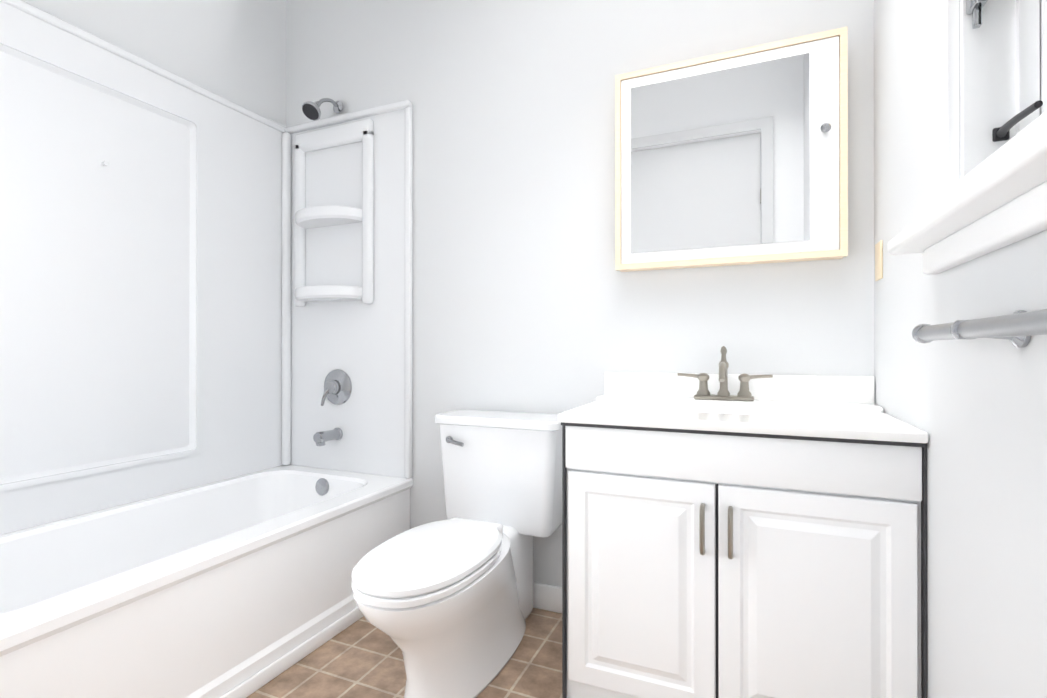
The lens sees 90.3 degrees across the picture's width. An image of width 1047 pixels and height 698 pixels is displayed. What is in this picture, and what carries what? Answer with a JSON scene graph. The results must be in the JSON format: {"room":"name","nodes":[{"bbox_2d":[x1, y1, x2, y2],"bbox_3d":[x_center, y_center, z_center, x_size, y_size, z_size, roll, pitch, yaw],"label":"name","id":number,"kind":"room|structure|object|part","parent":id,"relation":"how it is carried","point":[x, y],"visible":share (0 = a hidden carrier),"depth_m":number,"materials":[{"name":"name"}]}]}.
{"room":"bathroom","nodes":[
{"label":"bathroom","id":0,"kind":"room"},
{"bbox_2d":[22,0,285,126],"bbox_3d":[-1.783,-0.568,1.601,0.150,3.250,2.450,0,0,23],"label":"wall","id":1,"kind":"structure","parent":0,"point":[234,51],"depth_m":2.31,"materials":[{"name":"white paint"}]},
{"bbox_2d":[246,608,561,697],"bbox_3d":[-0.534,1.086,1.060,2.870,0.060,2.750,0,0,23],"label":"floor","id":2,"kind":"structure","parent":0,"point":[362,657],"depth_m":1.72,"materials":[{"name":"tile"}]},
{"bbox_2d":[0,0,412,697],"bbox_3d":[-1.169,-0.074,1.821,0.798,2.265,1.552,0,0,23],"label":"bathtub","id":3,"kind":"object","parent":2,"relation":"on","point":[206,388],"visible":1,"depth_m":2.00,"materials":[{"name":"white plastic"}]},
{"bbox_3d":[-1.117,-0.620,2.606,0.055,0.820,0.038,0,0,23],"label":"tower post","id":4,"kind":"part","parent":3,"relation":"part of","materials":[{"name":"white plastic"}]},
{"bbox_3d":[-0.938,0.224,2.484,0.051,0.094,0.037,0,0,23],"label":"valve lever","id":5,"kind":"part","parent":3,"relation":"part of","materials":[{"name":"silver metal"}]},
{"bbox_3d":[-0.928,-1.160,2.469,0.016,0.069,0.139,0,0,23],"label":"shower arm","id":6,"kind":"part","parent":3,"relation":"part of"},
{"bbox_3d":[-0.928,0.411,2.466,0.060,0.060,0.137,0,0,23],"label":"spout","id":7,"kind":"part","parent":3,"relation":"part of","materials":[{"name":"silver metal"}]},
{"bbox_3d":[-0.912,0.184,2.502,0.172,0.172,0.060,0,0,23],"label":"valve plate","id":8,"kind":"part","parent":3,"relation":"part of","materials":[{"name":"silver metal"}]},
{"bbox_3d":[-0.729,-0.621,2.439,0.055,0.820,0.038,0,0,23],"label":"tower post","id":9,"kind":"part","parent":3,"relation":"part of","materials":[{"name":"white plastic"}]},
{"bbox_2d":[352,409,561,697],"bbox_3d":[-0.216,0.659,1.736,0.524,0.798,0.922,0,0,23],"label":"toilet","id":10,"kind":"object","parent":2,"relation":"on","point":[446,606],"visible":1,"depth_m":1.66,"materials":[{"name":"white ceramic"}]},
{"bbox_3d":[-0.271,0.617,1.558,0.340,0.064,0.550,0,0,23],"label":"seat","id":11,"kind":"part","parent":10,"relation":"part of","materials":[{"name":"white plastic"}]},
{"bbox_3d":[-0.263,0.361,2.007,0.073,0.026,0.019,0,0,23],"label":"lever arm","id":12,"kind":"part","parent":10,"relation":"part of"},
{"bbox_3d":[-0.079,0.278,2.055,0.524,0.036,0.230,0,0,23],"label":"tank lid","id":13,"kind":"part","parent":10,"relation":"part of","materials":[{"name":"white ceramic"}]},
{"bbox_3d":[-0.078,0.492,2.057,0.496,0.392,0.210,0,0,23],"label":"tank","id":14,"kind":"part","parent":10,"relation":"part of","materials":[{"name":"white ceramic"}]},
{"bbox_2d":[558,346,927,697],"bbox_3d":[0.611,0.523,1.587,0.881,1.068,0.573,0,0,23],"label":"bathroom vanity","id":15,"kind":"object","parent":2,"relation":"on","point":[725,534],"visible":1,"depth_m":1.35,"materials":[{"name":"white paint"}]},
{"bbox_3d":[0.319,0.661,1.450,0.404,0.608,0.021,0,0,23],"label":"door","id":16,"kind":"part","parent":15,"relation":"part of","materials":[{"name":"white paint"}]},
{"bbox_3d":[0.466,0.472,1.357,0.013,0.133,0.036,0,0,23],"label":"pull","id":17,"kind":"part","parent":15,"relation":"part of","materials":[{"name":"silver metal"}]},
{"bbox_3d":[0.529,0.472,1.330,0.013,0.133,0.036,0,0,23],"label":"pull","id":18,"kind":"part","parent":15,"relation":"part of","materials":[{"name":"silver metal"}]},
{"bbox_2d":[558,401,927,442],"bbox_3d":[0.612,0.237,1.593,0.879,0.100,0.562,0,0,23],"label":"countertop","id":19,"kind":"structure","parent":15,"relation":"on","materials":[{"name":"white stone"}]},
{"bbox_2d":[677,346,772,400],"bbox_3d":[0.654,0.080,1.708,0.301,0.182,0.189,0,0,23],"label":"faucet","id":20,"kind":"object","parent":19,"relation":"on","point":[703,394],"depth_m":1.75,"materials":[{"name":"silver metal"}]},
{"bbox_3d":[0.708,0.661,1.282,0.428,0.608,0.021,0,0,23],"label":"door","id":21,"kind":"part","parent":15,"relation":"part of","materials":[{"name":"white paint"}]},
{"bbox_2d":[286,0,873,586],"bbox_3d":[-0.020,-0.566,2.258,2.870,3.250,0.150,0,0,23],"label":"wall","id":22,"kind":"structure","parent":0,"point":[528,298],"depth_m":2.12,"materials":[{"name":"white paint"}]},
{"bbox_2d":[533,582,561,612],"bbox_3d":[-0.089,1.009,2.194,0.890,0.100,0.016,0,0,23],"label":"baseboard","id":23,"kind":"structure","parent":22,"relation":"attached to","point":[547,597],"depth_m":2.10,"materials":[{"name":"white paint"}]},
{"bbox_2d":[615,27,847,271],"bbox_3d":[0.689,-0.652,1.806,0.738,0.720,0.113,0,0,23],"label":"upper cabinet","id":24,"kind":"object","parent":22,"relation":"attached to","point":[736,157],"visible":1,"depth_m":1.76,"materials":[{"name":"white wood"}]},
{"bbox_2d":[631,53,809,252],"bbox_3d":[0.658,-0.652,1.792,0.575,0.604,0.002,0,0,23],"label":"mirror","id":25,"kind":"object","parent":24,"relation":"attached to","point":[720,155],"depth_m":1.78,"materials":[{"name":"clear glass"}]},
{"bbox_3d":[0.955,-0.698,1.648,0.030,0.030,0.032,0,0,23],"label":"knob","id":26,"kind":"part","parent":24,"relation":"part of","materials":[{"name":"silver metal"}]},
{"bbox_2d":[604,372,874,403],"bbox_3d":[0.719,0.138,1.841,0.879,0.100,0.023,0,0,23],"label":"backsplash","id":27,"kind":"structure","parent":22,"relation":"attached to","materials":[{"name":"white stone"}]},
{"bbox_2d":[874,0,1046,697],"bbox_3d":[0.716,-0.085,0.525,0.150,2.280,2.450,0,0,23],"label":"wall","id":28,"kind":"structure","parent":0,"point":[975,410],"depth_m":0.99,"materials":[{"name":"white paint"}]},
{"bbox_2d":[875,240,882,280],"bbox_3d":[1.093,-0.270,1.602,0.006,0.115,0.075,0,0,23],"label":"outlet","id":29,"kind":"object","parent":28,"relation":"attached to","point":[879,260],"visible":1,"depth_m":1.58,"materials":[{"name":"beige plastic"}]},
{"bbox_2d":[888,120,1046,254],"bbox_3d":[0.656,-0.230,0.584,0.165,0.033,1.230,0,0,23],"label":"window sill","id":30,"kind":"structure","parent":28,"relation":"on","point":[1018,169],"depth_m":0.73,"materials":[{"name":"white paint"}]},
{"bbox_2d":[912,309,1046,347],"bbox_3d":[0.593,-0.030,0.540,0.086,0.055,0.980,0,0,23],"label":"towel rail","id":31,"kind":"object","parent":28,"relation":"attached to","point":[1018,328],"visible":1,"depth_m":0.72,"materials":[{"name":"silver metal"}]},
{"bbox_3d":[0.700,-0.030,0.788,0.085,0.055,0.055,0,0,23],"label":"post","id":32,"kind":"part","parent":31,"relation":"part of","materials":[{"name":"silver metal"}]},
{"bbox_2d":[923,0,1046,274],"bbox_3d":[0.713,-0.735,0.560,0.178,1.150,1.150,0,0,23],"label":"window","id":33,"kind":"structure","parent":28,"relation":"in","point":[987,76],"depth_m":0.97,"materials":[{"name":"white paint"}]},
{"bbox_2d":[966,0,987,28],"bbox_3d":[0.838,-0.679,0.962,0.022,0.170,0.042,0,0,23],"label":"bracket","id":34,"kind":"object","parent":33,"relation":"attached to","point":[971,5],"depth_m":0.96,"materials":[{"name":"silver metal"}]},
{"bbox_3d":[0.837,-0.614,0.961,0.012,0.040,0.015,0,0,23],"label":"window frame bracket","id":35,"kind":"part","parent":34,"relation":"part of","materials":[{"name":"silver metal"}]},
{"bbox_3d":[0.644,-0.188,0.589,0.030,0.055,1.150,0,0,23],"label":"window sill apron","id":36,"kind":"part","parent":33,"relation":"part of","materials":[{"name":"white wood"}]},
{"bbox_3d":[0.881,-0.397,0.961,0.024,0.025,0.008,0,0,23],"label":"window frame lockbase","id":37,"kind":"part","parent":33,"relation":"part of","materials":[{"name":"black metal"}]},
{"bbox_2d":[996,100,1042,137],"bbox_3d":[0.843,-0.391,0.890,0.016,0.025,0.162,0,0,28],"label":"lever","id":38,"kind":"object","parent":33,"relation":"attached to","point":[1005,128],"visible":1,"depth_m":0.88,"materials":[{"name":"grey metal"}]},
{"bbox_2d":[1016,0,1039,134],"bbox_3d":[0.741,-0.728,0.543,0.028,0.964,0.890,0,0,23],"label":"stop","id":39,"kind":"object","parent":33,"relation":"attached to","point":[1027,53],"depth_m":0.94,"materials":[{"name":"white paint"}]}
]}

